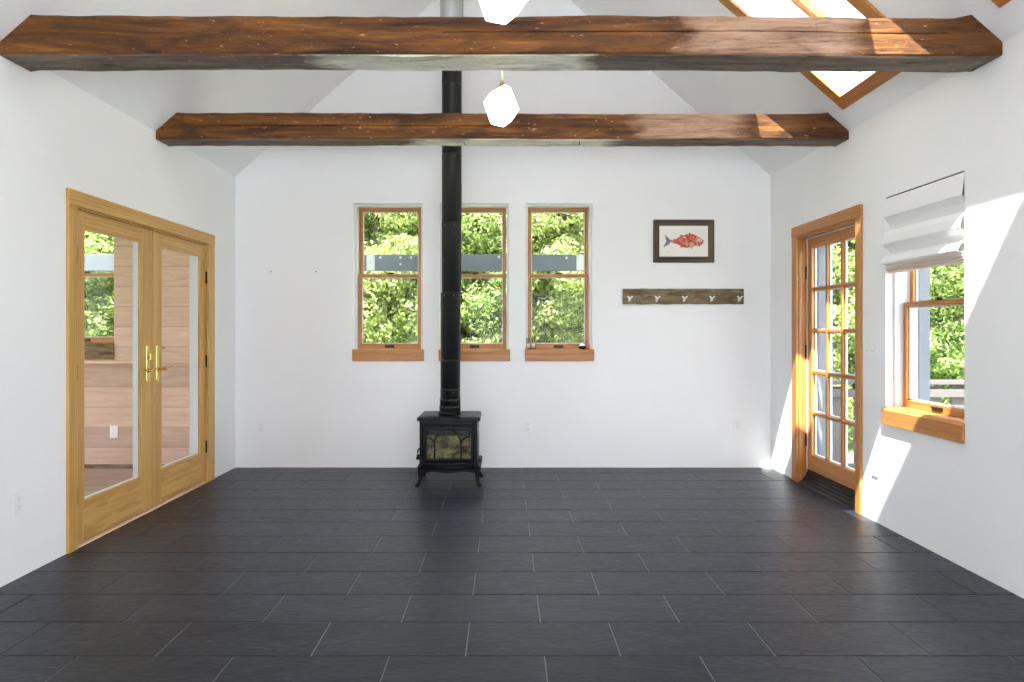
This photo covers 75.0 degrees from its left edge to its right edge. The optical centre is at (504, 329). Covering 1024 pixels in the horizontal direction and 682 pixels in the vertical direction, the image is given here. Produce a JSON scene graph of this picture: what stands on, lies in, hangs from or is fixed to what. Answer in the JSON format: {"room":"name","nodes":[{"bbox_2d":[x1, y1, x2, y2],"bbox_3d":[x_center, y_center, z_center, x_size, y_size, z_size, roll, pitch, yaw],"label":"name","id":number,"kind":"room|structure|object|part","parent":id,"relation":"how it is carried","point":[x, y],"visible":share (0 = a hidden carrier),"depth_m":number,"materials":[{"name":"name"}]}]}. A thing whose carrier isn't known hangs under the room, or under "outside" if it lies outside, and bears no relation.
{"room":"living room","nodes":[
{"label":"living room","id":0,"kind":"room"},
{"bbox_2d":[84,468,132,496],"bbox_3d":[-4.526,1.342,3.705,3.748,0.116,5.010,0,0,0],"label":"floor","id":1,"kind":"structure","parent":0,"point":[95,479],"depth_m":5.81,"materials":[{"name":"beige wood"}]},
{"bbox_2d":[0,55,234,586],"bbox_3d":[-2.582,-0.015,1.905,0.140,2.830,8.610,0,0,0],"label":"wall","id":2,"kind":"structure","parent":0,"point":[56,136],"depth_m":3.70,"materials":[{"name":"white paint"}]},
{"bbox_2d":[12,490,23,515],"bbox_3d":[-2.507,0.892,3.437,0.009,0.116,0.072,0,0,0],"label":"power outlet","id":3,"kind":"object","parent":2,"relation":"attached to","point":[18,497],"visible":1,"depth_m":3.43,"materials":[{"name":"white plastic"}]},
{"bbox_2d":[66,188,214,553],"bbox_3d":[-2.553,0.234,4.772,0.198,2.092,1.919,0,0,0],"label":"door","id":4,"kind":"structure","parent":2,"relation":"in","point":[153,485],"depth_m":4.65,"materials":[{"name":"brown wood"}]},
{"bbox_3d":[-2.538,0.276,4.301,0.045,1.968,0.633,0,0,0],"label":"rail","id":5,"kind":"part","parent":4,"relation":"part of","materials":[{"name":"yellow wood"}]},
{"bbox_3d":[-2.501,-0.767,4.772,0.022,0.090,1.919,0,0,0],"label":"head casing","id":6,"kind":"part","parent":4,"relation":"part of","materials":[{"name":"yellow wood"}]},
{"bbox_3d":[-2.511,0.244,4.689,0.007,0.269,0.040,0,0,0],"label":"handle plate","id":7,"kind":"part","parent":4,"relation":"part of","materials":[{"name":"gold metal"}]},
{"bbox_3d":[-2.481,0.280,4.639,0.054,0.035,0.136,0,0,0],"label":"lever handle","id":8,"kind":"part","parent":4,"relation":"part of","materials":[{"name":"gold metal"}]},
{"bbox_3d":[-2.511,0.244,4.824,0.007,0.269,0.040,0,0,0],"label":"handle plate","id":9,"kind":"part","parent":4,"relation":"part of","materials":[{"name":"gold metal"}]},
{"bbox_3d":[-2.481,0.280,4.874,0.054,0.035,0.136,0,0,0],"label":"lever handle","id":10,"kind":"part","parent":4,"relation":"part of","materials":[{"name":"gold metal"}]},
{"bbox_3d":[-2.538,0.276,5.200,0.045,1.968,0.632,0,0,0],"label":"rail","id":11,"kind":"part","parent":4,"relation":"part of","materials":[{"name":"yellow wood"}]},
{"bbox_2d":[84,0,770,467],"bbox_3d":[-1.853,-1.187,6.320,9.093,5.173,0.220,0,0,0],"label":"wall","id":12,"kind":"structure","parent":0,"point":[664,386],"depth_m":6.21,"materials":[{"name":"white paint"}]},
{"bbox_2d":[84,271,113,358],"bbox_3d":[-3.970,-0.454,6.304,0.660,1.456,0.212,0,0,0],"label":"window","id":13,"kind":"structure","parent":12,"relation":"in","point":[94,347],"depth_m":6.20,"materials":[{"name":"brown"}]},
{"bbox_3d":[-3.970,0.199,6.264,0.660,0.150,0.132,0,0,0],"label":"sill","id":14,"kind":"part","parent":13,"relation":"part of","materials":[{"name":"brown wood"}]},
{"bbox_2d":[110,426,117,437],"bbox_3d":[-3.640,0.947,6.205,0.072,0.116,0.009,0,0,0],"label":"power outlet","id":15,"kind":"object","parent":12,"relation":"attached to","point":[113,429],"visible":1,"depth_m":6.20,"materials":[{"name":"white plastic"}]},
{"bbox_2d":[84,464,165,467],"bbox_3d":[-4.550,1.267,6.201,3.700,0.034,0.018,0,0,0],"label":"baseboard","id":16,"kind":"structure","parent":12,"relation":"attached to","point":[85,465],"depth_m":6.19,"materials":[{"name":"brown wood"}]},
{"bbox_2d":[84,361,188,363],"bbox_3d":[-4.550,0.300,6.188,3.700,0.024,0.045,0,0,0],"label":"trim","id":17,"kind":"structure","parent":12,"relation":"attached to","point":[85,362],"depth_m":6.17,"materials":[{"name":"brown wood"}]},
{"bbox_2d":[257,421,264,432],"bbox_3d":[-2.270,0.904,6.205,0.072,0.116,0.009,0,0,0],"label":"power outlet","id":18,"kind":"object","parent":12,"relation":"attached to","point":[260,424],"visible":1,"depth_m":6.20,"materials":[{"name":"white plastic"}]},
{"bbox_2d":[352,204,423,360],"bbox_3d":[-1.087,-0.447,6.301,0.666,1.470,0.218,0,0,0],"label":"window","id":19,"kind":"structure","parent":12,"relation":"in","point":[362,351],"depth_m":6.31,"materials":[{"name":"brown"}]},
{"bbox_3d":[-1.087,0.234,6.261,0.666,0.107,0.138,0,0,0],"label":"sill","id":20,"kind":"part","parent":19,"relation":"part of","materials":[{"name":"orange wood"}]},
{"bbox_3d":[-1.089,-0.174,6.327,0.592,0.708,0.035,0,0,0],"label":"sash","id":21,"kind":"part","parent":19,"relation":"part of","materials":[{"name":"orange wood"}]},
{"bbox_3d":[-1.089,-0.174,6.327,0.532,0.708,0.035,0,0,0],"label":"rail","id":22,"kind":"part","parent":19,"relation":"part of","materials":[{"name":"orange wood"}]},
{"bbox_3d":[-1.089,-0.829,6.370,0.592,0.662,0.035,0,0,0],"label":"sash","id":23,"kind":"part","parent":19,"relation":"part of","materials":[{"name":"orange wood"}]},
{"bbox_3d":[-1.089,-0.829,6.370,0.532,0.662,0.035,0,0,0],"label":"rail","id":24,"kind":"part","parent":19,"relation":"part of","materials":[{"name":"orange wood"}]},
{"bbox_2d":[439,204,509,360],"bbox_3d":[-0.284,-0.447,6.301,0.666,1.470,0.218,0,0,0],"label":"window","id":25,"kind":"structure","parent":12,"relation":"in","point":[469,351],"depth_m":6.26,"materials":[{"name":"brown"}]},
{"bbox_3d":[-0.284,0.234,6.261,0.666,0.107,0.138,0,0,0],"label":"sill","id":26,"kind":"part","parent":25,"relation":"part of","materials":[{"name":"orange wood"}]},
{"bbox_3d":[-0.287,-0.174,6.327,0.532,0.708,0.035,0,0,0],"label":"rail","id":27,"kind":"part","parent":25,"relation":"part of","materials":[{"name":"orange wood"}]},
{"bbox_3d":[-0.287,-0.829,6.370,0.532,0.662,0.035,0,0,0],"label":"rail","id":28,"kind":"part","parent":25,"relation":"part of","materials":[{"name":"orange wood"}]},
{"bbox_3d":[-0.287,-0.829,6.370,0.592,0.662,0.035,0,0,0],"label":"sash","id":29,"kind":"part","parent":25,"relation":"part of","materials":[{"name":"orange wood"}]},
{"bbox_3d":[-0.287,-0.174,6.327,0.592,0.708,0.035,0,0,0],"label":"sash","id":30,"kind":"part","parent":25,"relation":"part of","materials":[{"name":"orange wood"}]},
{"bbox_2d":[524,420,531,432],"bbox_3d":[0.215,0.896,6.205,0.072,0.116,0.009,0,0,0],"label":"power outlet","id":31,"kind":"object","parent":12,"relation":"attached to","point":[527,423],"visible":1,"depth_m":6.20,"materials":[{"name":"white plastic"}]},
{"bbox_2d":[525,204,593,360],"bbox_3d":[0.507,-0.447,6.301,0.644,1.470,0.218,0,0,0],"label":"window","id":32,"kind":"structure","parent":12,"relation":"in","point":[542,351],"depth_m":6.31,"materials":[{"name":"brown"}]},
{"bbox_3d":[0.504,-0.829,6.370,0.570,0.662,0.035,0,0,0],"label":"sash","id":33,"kind":"part","parent":32,"relation":"part of","materials":[{"name":"orange wood"}]},
{"bbox_3d":[0.504,-0.829,6.370,0.510,0.662,0.035,0,0,0],"label":"rail","id":34,"kind":"part","parent":32,"relation":"part of","materials":[{"name":"orange wood"}]},
{"bbox_3d":[0.504,-0.174,6.327,0.570,0.708,0.035,0,0,0],"label":"sash","id":35,"kind":"part","parent":32,"relation":"part of","materials":[{"name":"orange wood"}]},
{"bbox_3d":[0.504,-0.174,6.327,0.510,0.708,0.035,0,0,0],"label":"rail","id":36,"kind":"part","parent":32,"relation":"part of","materials":[{"name":"orange wood"}]},
{"bbox_3d":[0.507,0.234,6.261,0.644,0.107,0.138,0,0,0],"label":"sill","id":37,"kind":"part","parent":32,"relation":"part of","materials":[{"name":"orange wood"}]},
{"bbox_2d":[579,343,585,348],"bbox_3d":[0.725,0.155,6.240,0.064,0.058,0.064,0,0,0],"label":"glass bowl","id":38,"kind":"object","parent":32,"relation":"on","point":[581,346],"visible":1,"depth_m":6.22,"materials":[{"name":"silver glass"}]},
{"bbox_2d":[653,220,713,262],"bbox_3d":[1.660,-0.825,6.197,0.564,0.398,0.024,0,0,0],"label":"framed picture","id":39,"kind":"object","parent":12,"relation":"attached to","point":[674,241],"visible":1,"depth_m":6.20,"materials":[{"name":"brown wood"}]},
{"bbox_3d":[1.406,-0.825,6.197,0.056,0.395,0.024,0,0,0],"label":"frame","id":40,"kind":"part","parent":39,"relation":"part of","materials":[{"name":"brown wood"}]},
{"bbox_2d":[659,226,707,256],"bbox_3d":[1.660,-0.825,6.202,0.460,0.294,0.008,0,0,0],"label":"print","id":41,"kind":"object","parent":39,"relation":"on","point":[674,241],"depth_m":6.20,"materials":[{"name":"white paper"}]},
{"bbox_3d":[1.660,-0.996,6.197,0.561,0.056,0.024,0,0,0],"label":"frame","id":42,"kind":"part","parent":39,"relation":"part of","materials":[{"name":"brown wood"}]},
{"bbox_3d":[1.660,-0.654,6.197,0.561,0.056,0.024,0,0,0],"label":"frame","id":43,"kind":"part","parent":39,"relation":"part of","materials":[{"name":"brown wood"}]},
{"bbox_3d":[1.914,-0.825,6.197,0.056,0.395,0.024,0,0,0],"label":"frame","id":44,"kind":"part","parent":39,"relation":"part of","materials":[{"name":"brown wood"}]},
{"bbox_2d":[623,288,743,304],"bbox_3d":[1.655,-0.311,6.172,1.122,0.148,0.075,0,0,0],"label":"coat rack","id":45,"kind":"object","parent":12,"relation":"attached to","point":[642,296],"visible":1,"depth_m":6.19,"materials":[{"name":"brown wood"}]},
{"bbox_2d":[734,419,740,430],"bbox_3d":[2.163,0.882,6.205,0.072,0.116,0.009,0,0,0],"label":"power outlet","id":46,"kind":"object","parent":12,"relation":"attached to","point":[737,422],"visible":1,"depth_m":6.20,"materials":[{"name":"white plastic"}]},
{"bbox_2d":[0,467,1023,681],"bbox_3d":[-0.019,1.339,1.885,5.105,0.121,8.770,0,0,0],"label":"floor","id":47,"kind":"structure","parent":0,"point":[262,574],"depth_m":3.24,"materials":[{"name":"black tile"}]},
{"bbox_2d":[415,411,483,486],"bbox_3d":[-0.463,0.988,5.635,0.556,0.600,0.480,0,0,0],"label":"wood stove","id":48,"kind":"object","parent":47,"relation":"on","point":[448,441],"visible":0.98,"depth_m":5.46,"materials":[{"name":"black metal"}]},
{"bbox_3d":[-0.698,1.206,5.474,0.057,0.164,0.093,0,0,39],"label":"leg","id":49,"kind":"part","parent":48,"relation":"part of","materials":[{"name":"black metal"}]},
{"bbox_3d":[-0.690,1.004,5.423,0.068,0.105,0.032,0,0,-11],"label":"handle","id":50,"kind":"part","parent":48,"relation":"part of","materials":[{"name":"black metal"}]},
{"bbox_3d":[-0.463,0.930,5.450,0.410,0.284,0.024,0,0,0],"label":"door","id":51,"kind":"part","parent":48,"relation":"part of","materials":[{"name":"black metal"}]},
{"bbox_3d":[-0.463,0.730,5.662,0.520,0.035,0.427,0,0,0],"label":"plate","id":52,"kind":"part","parent":48,"relation":"part of","materials":[{"name":"black metal"}]},
{"bbox_2d":[439,0,462,411],"bbox_3d":[-0.456,-1.214,5.665,0.205,3.802,0.198,0,0,0],"label":"pipe","id":53,"kind":"object","parent":48,"relation":"on","point":[451,224],"visible":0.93,"depth_m":5.59,"materials":[{"name":"metal"}]},
{"bbox_3d":[-0.228,1.206,5.474,0.057,0.164,0.093,0,0,-39],"label":"leg","id":54,"kind":"part","parent":48,"relation":"part of","materials":[{"name":"black metal"}]},
{"bbox_2d":[0,0,1023,175],"bbox_3d":[-0.001,-2.624,1.905,5.666,2.718,9.050,0,0,0],"label":"ceiling","id":55,"kind":"structure","parent":0,"point":[151,98],"depth_m":4.78,"materials":[{"name":"white paint"}]},
{"bbox_2d":[0,15,1002,72],"bbox_3d":[-0.019,-1.463,3.419,4.977,0.220,0.229,0,0,0],"label":"ceiling beam","id":56,"kind":"structure","parent":55,"relation":"attached to","point":[40,42],"depth_m":3.31,"materials":[{"name":"brown wood"}]},
{"bbox_2d":[484,71,518,126],"bbox_3d":[-0.023,-2.437,4.140,0.218,2.352,0.199,0,0,0],"label":"pendant light","id":57,"kind":"object","parent":55,"relation":"hanging from","point":[501,106],"visible":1,"depth_m":4.07,"materials":[{"name":"white glass"}]},
{"bbox_2d":[156,113,848,146],"bbox_3d":[-0.019,-1.455,4.885,4.977,0.229,0.204,0,0,0],"label":"ceiling beam","id":58,"kind":"structure","parent":55,"relation":"attached to","point":[182,129],"depth_m":4.79,"materials":[{"name":"brown wood"}]},
{"bbox_2d":[479,0,526,23],"bbox_3d":[-0.013,-2.412,2.640,0.218,2.403,0.199,0,0,0],"label":"pendant light","id":59,"kind":"object","parent":55,"relation":"hanging from","point":[496,11],"visible":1,"depth_m":2.61,"materials":[{"name":"white glass"}]},
{"bbox_2d":[718,0,900,109],"bbox_3d":[1.880,-2.102,4.168,1.250,1.156,0.915,0,0,0],"label":"window","id":60,"kind":"structure","parent":55,"relation":"attached to","point":[864,7],"depth_m":4.48,"materials":[{"name":"orange wood"}]},
{"bbox_3d":[1.997,-2.229,4.168,1.016,0.903,0.775,0,0,0],"label":"sash","id":61,"kind":"part","parent":60,"relation":"part of","materials":[{"name":"orange wood"}]},
{"bbox_3d":[1.803,-2.009,4.168,1.097,0.968,0.915,0,0,0],"label":"trim","id":62,"kind":"part","parent":60,"relation":"part of","materials":[{"name":"orange wood"}]},
{"bbox_2d":[991,0,1010,7],"bbox_3d":[1.880,-2.102,2.700,1.250,1.156,0.920,0,0,0],"label":"window","id":63,"kind":"structure","parent":55,"relation":"attached to","point":[999,3],"depth_m":3.13,"materials":[{"name":"orange wood"}]},
{"bbox_2d":[771,30,1023,598],"bbox_3d":[2.583,-0.015,1.905,0.220,2.830,8.610,0,0,0],"label":"wall","id":64,"kind":"structure","parent":0,"point":[962,503],"depth_m":3.74,"materials":[{"name":"white paint"}]},
{"bbox_2d":[791,204,862,514],"bbox_3d":[2.597,0.204,5.160,0.292,2.151,1.103,0,0,0],"label":"door","id":65,"kind":"structure","parent":64,"relation":"in","point":[814,467],"depth_m":5.41,"materials":[{"name":"orange wood"}]},
{"bbox_3d":[2.575,-0.515,5.419,0.021,0.329,0.226,0,0,0],"label":"glass pane","id":66,"kind":"part","parent":65,"relation":"part of","materials":[{"name":"white"}]},
{"bbox_3d":[2.575,-0.166,5.419,0.021,0.315,0.226,0,0,0],"label":"glass pane","id":67,"kind":"part","parent":65,"relation":"part of","materials":[{"name":"white"}]},
{"bbox_3d":[2.575,0.177,5.419,0.021,0.315,0.226,0,0,0],"label":"glass pane","id":68,"kind":"part","parent":65,"relation":"part of","materials":[{"name":"white"}]},
{"bbox_3d":[2.575,0.520,5.419,0.021,0.315,0.226,0,0,0],"label":"glass pane","id":69,"kind":"part","parent":65,"relation":"part of","materials":[{"name":"white"}]},
{"bbox_3d":[2.575,0.871,5.419,0.021,0.329,0.226,0,0,0],"label":"glass pane","id":70,"kind":"part","parent":65,"relation":"part of","materials":[{"name":"white"}]},
{"bbox_3d":[2.462,-0.829,5.160,0.022,0.085,1.103,0,0,0],"label":"head casing","id":71,"kind":"part","parent":65,"relation":"part of","materials":[{"name":"orange wood"}]},
{"bbox_3d":[2.566,0.203,5.172,0.045,1.930,0.720,0,0,0],"label":"rail","id":72,"kind":"part","parent":65,"relation":"part of","materials":[{"name":"orange wood"}]},
{"bbox_3d":[2.575,-0.515,5.172,0.021,0.329,0.212,0,0,0],"label":"glass pane","id":73,"kind":"part","parent":65,"relation":"part of","materials":[{"name":"white"}]},
{"bbox_3d":[2.575,-0.166,5.172,0.021,0.315,0.212,0,0,0],"label":"glass pane","id":74,"kind":"part","parent":65,"relation":"part of","materials":[{"name":"white"}]},
{"bbox_3d":[2.575,0.177,5.172,0.021,0.315,0.212,0,0,0],"label":"glass pane","id":75,"kind":"part","parent":65,"relation":"part of","materials":[{"name":"white"}]},
{"bbox_3d":[2.575,0.520,5.172,0.021,0.315,0.212,0,0,0],"label":"glass pane","id":76,"kind":"part","parent":65,"relation":"part of","materials":[{"name":"white"}]},
{"bbox_3d":[2.575,0.871,5.172,0.021,0.329,0.212,0,0,0],"label":"glass pane","id":77,"kind":"part","parent":65,"relation":"part of","materials":[{"name":"white"}]},
{"bbox_3d":[2.575,-0.515,4.925,0.021,0.329,0.226,0,0,0],"label":"glass pane","id":78,"kind":"part","parent":65,"relation":"part of","materials":[{"name":"white"}]},
{"bbox_3d":[2.575,-0.166,4.925,0.021,0.315,0.226,0,0,0],"label":"glass pane","id":79,"kind":"part","parent":65,"relation":"part of","materials":[{"name":"white"}]},
{"bbox_3d":[2.575,0.177,4.925,0.021,0.315,0.226,0,0,0],"label":"glass pane","id":80,"kind":"part","parent":65,"relation":"part of","materials":[{"name":"white"}]},
{"bbox_3d":[2.575,0.520,4.925,0.021,0.315,0.226,0,0,0],"label":"glass pane","id":81,"kind":"part","parent":65,"relation":"part of","materials":[{"name":"white"}]},
{"bbox_3d":[2.575,0.871,4.925,0.021,0.329,0.226,0,0,0],"label":"glass pane","id":82,"kind":"part","parent":65,"relation":"part of","materials":[{"name":"white"}]},
{"bbox_2d":[864,342,876,359],"bbox_3d":[2.464,0.140,4.510,0.018,0.116,0.160,0,0,0],"label":"light switch","id":83,"kind":"object","parent":64,"relation":"attached to","point":[870,348],"visible":1,"depth_m":4.50,"materials":[{"name":"white plastic"}]},
{"bbox_2d":[872,458,877,476],"bbox_3d":[2.469,0.918,4.452,0.009,0.116,0.072,0,0,0],"label":"power outlet","id":84,"kind":"object","parent":64,"relation":"attached to","point":[874,461],"visible":1,"depth_m":4.45,"materials":[{"name":"white plastic"}]},
{"bbox_2d":[880,171,963,273],"bbox_3d":[2.474,-0.611,3.962,0.087,0.494,0.737,0,0,0],"label":"roman shade","id":85,"kind":"object","parent":64,"relation":"attached to","point":[926,222],"visible":0.97,"depth_m":3.90,"materials":[{"name":"white fabric"}]},
{"bbox_3d":[2.498,-0.853,3.962,0.039,0.012,0.737,0,0,0],"label":"head rail","id":86,"kind":"part","parent":85,"relation":"part of","materials":[{"name":"grey fabric"}]},
{"bbox_2d":[882,268,964,443],"bbox_3d":[2.599,-0.124,3.967,0.288,1.471,0.763,0,0,0],"label":"window","id":87,"kind":"structure","parent":64,"relation":"in","point":[912,409],"depth_m":4.30,"materials":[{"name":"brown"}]},
{"bbox_3d":[2.591,0.159,3.962,0.035,0.674,0.689,0,0,0],"label":"sash","id":88,"kind":"part","parent":87,"relation":"part of","materials":[{"name":"orange wood"}]},
{"bbox_3d":[2.632,-0.493,3.962,0.035,0.690,0.689,0,0,0],"label":"sash","id":89,"kind":"part","parent":87,"relation":"part of","materials":[{"name":"orange wood"}]},
{"bbox_3d":[2.529,0.553,3.967,0.148,0.115,0.763,0,0,0],"label":"sill","id":90,"kind":"part","parent":87,"relation":"part of","materials":[{"name":"orange wood"}]},
{"bbox_3d":[2.591,0.159,3.962,0.035,0.674,0.629,0,0,0],"label":"rail","id":91,"kind":"part","parent":87,"relation":"part of","materials":[{"name":"orange wood"}]},
{"bbox_3d":[3.946,1.410,2.675,2.507,0.060,7.350,0,0,0],"label":"deck","id":92,"kind":"object","parent":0,"visible":0},
{"bbox_2d":[833,380,963,468],"bbox_3d":[3.957,0.922,6.200,2.487,0.915,0.090,0,0,0],"label":"deck railing","id":93,"kind":"object","parent":92,"relation":"on","point":[956,393],"visible":0.12,"depth_m":6.22,"materials":[{"name":"white wood"}]},
{"bbox_3d":[3.957,1.280,6.200,2.487,0.080,0.040,0,0,0],"label":"rail","id":94,"kind":"part","parent":93,"relation":"part of","materials":[{"name":"white wood"}]},
{"bbox_3d":[3.957,0.585,6.200,2.487,0.080,0.040,0,0,0],"label":"rail","id":95,"kind":"part","parent":93,"relation":"part of","materials":[{"name":"white wood"}]},
{"bbox_3d":[3.957,0.485,6.200,2.487,0.040,0.090,0,0,0],"label":"rail","id":96,"kind":"part","parent":93,"relation":"part of","materials":[{"name":"white wood"}]},
{"label":"outside","id":97,"kind":"structure","parent":0,"visible":0},
{"bbox_2d":[848,399,944,462],"bbox_3d":[0.000,2.130,15.000,80.000,0.300,90.000,0,0,0],"label":"ground","id":98,"kind":"structure","parent":97,"point":[850,446],"depth_m":11.05,"materials":[{"name":"white"}]},
{"bbox_2d":[86,236,108,302],"bbox_3d":[-8.688,-2.158,17.072,6.496,8.969,6.220,0,0,20],"label":"leafy tree","id":99,"kind":"object","parent":98,"relation":"on","point":[91,291],"visible":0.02,"depth_m":15.53,"materials":[{"name":"green plant"}]},
{"bbox_2d":[84,230,113,336],"bbox_3d":[-7.717,-1.183,12.255,3.747,6.420,3.860,0,0,-9],"label":"leafy tree","id":100,"kind":"object","parent":98,"relation":"on","point":[99,313],"visible":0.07,"depth_m":11.57,"materials":[{"name":"green plant"}]},
{"bbox_2d":[84,255,583,270],"bbox_3d":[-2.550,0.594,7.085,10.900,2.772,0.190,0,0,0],"label":"beam","id":101,"kind":"structure","parent":98,"relation":"on","point":[91,262],"depth_m":7.00,"materials":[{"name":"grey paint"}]},
{"bbox_3d":[-1.409,-0.707,6.997,0.084,0.167,0.006,0,0,0],"label":"splice plate","id":102,"kind":"part","parent":101,"relation":"part of","materials":[{"name":"metal"}]},
{"bbox_3d":[0.792,-0.707,6.997,0.084,0.167,0.006,0,0,0],"label":"splice plate","id":103,"kind":"part","parent":101,"relation":"part of","materials":[{"name":"metal"}]},
{"bbox_2d":[363,213,469,342],"bbox_3d":[-2.402,-1.032,11.583,3.676,6.115,3.568,0,0,-9],"label":"leafy tree","id":104,"kind":"object","parent":98,"relation":"on","point":[380,307],"visible":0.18,"depth_m":10.54,"materials":[{"name":"green plant"}]},
{"bbox_2d":[368,209,571,348],"bbox_3d":[-0.504,-1.014,12.290,3.707,6.005,3.547,0,0,12],"label":"leafy tree","id":105,"kind":"object","parent":98,"relation":"on","point":[479,324],"visible":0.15,"depth_m":11.25,"materials":[{"name":"green plant"}]},
{"bbox_2d":[489,210,583,346],"bbox_3d":[1.405,-1.032,11.904,3.676,6.115,3.568,0,0,4],"label":"leafy tree","id":106,"kind":"object","parent":98,"relation":"on","point":[562,322],"visible":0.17,"depth_m":11.03,"materials":[{"name":"green plant"}]},
{"bbox_2d":[833,239,854,443],"bbox_3d":[5.377,-0.881,11.555,3.390,5.809,3.493,0,0,-23],"label":"leafy tree","id":107,"kind":"object","parent":98,"relation":"on","point":[836,254],"visible":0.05,"depth_m":10.52,"materials":[{"name":"green plant"}]},
{"bbox_2d":[833,241,963,404],"bbox_3d":[7.618,-1.313,11.251,3.902,6.605,4.078,0,0,-21],"label":"leafy tree","id":108,"kind":"object","parent":98,"relation":"on","point":[947,326],"visible":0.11,"depth_m":10.38,"materials":[{"name":"green plant"}]}
]}

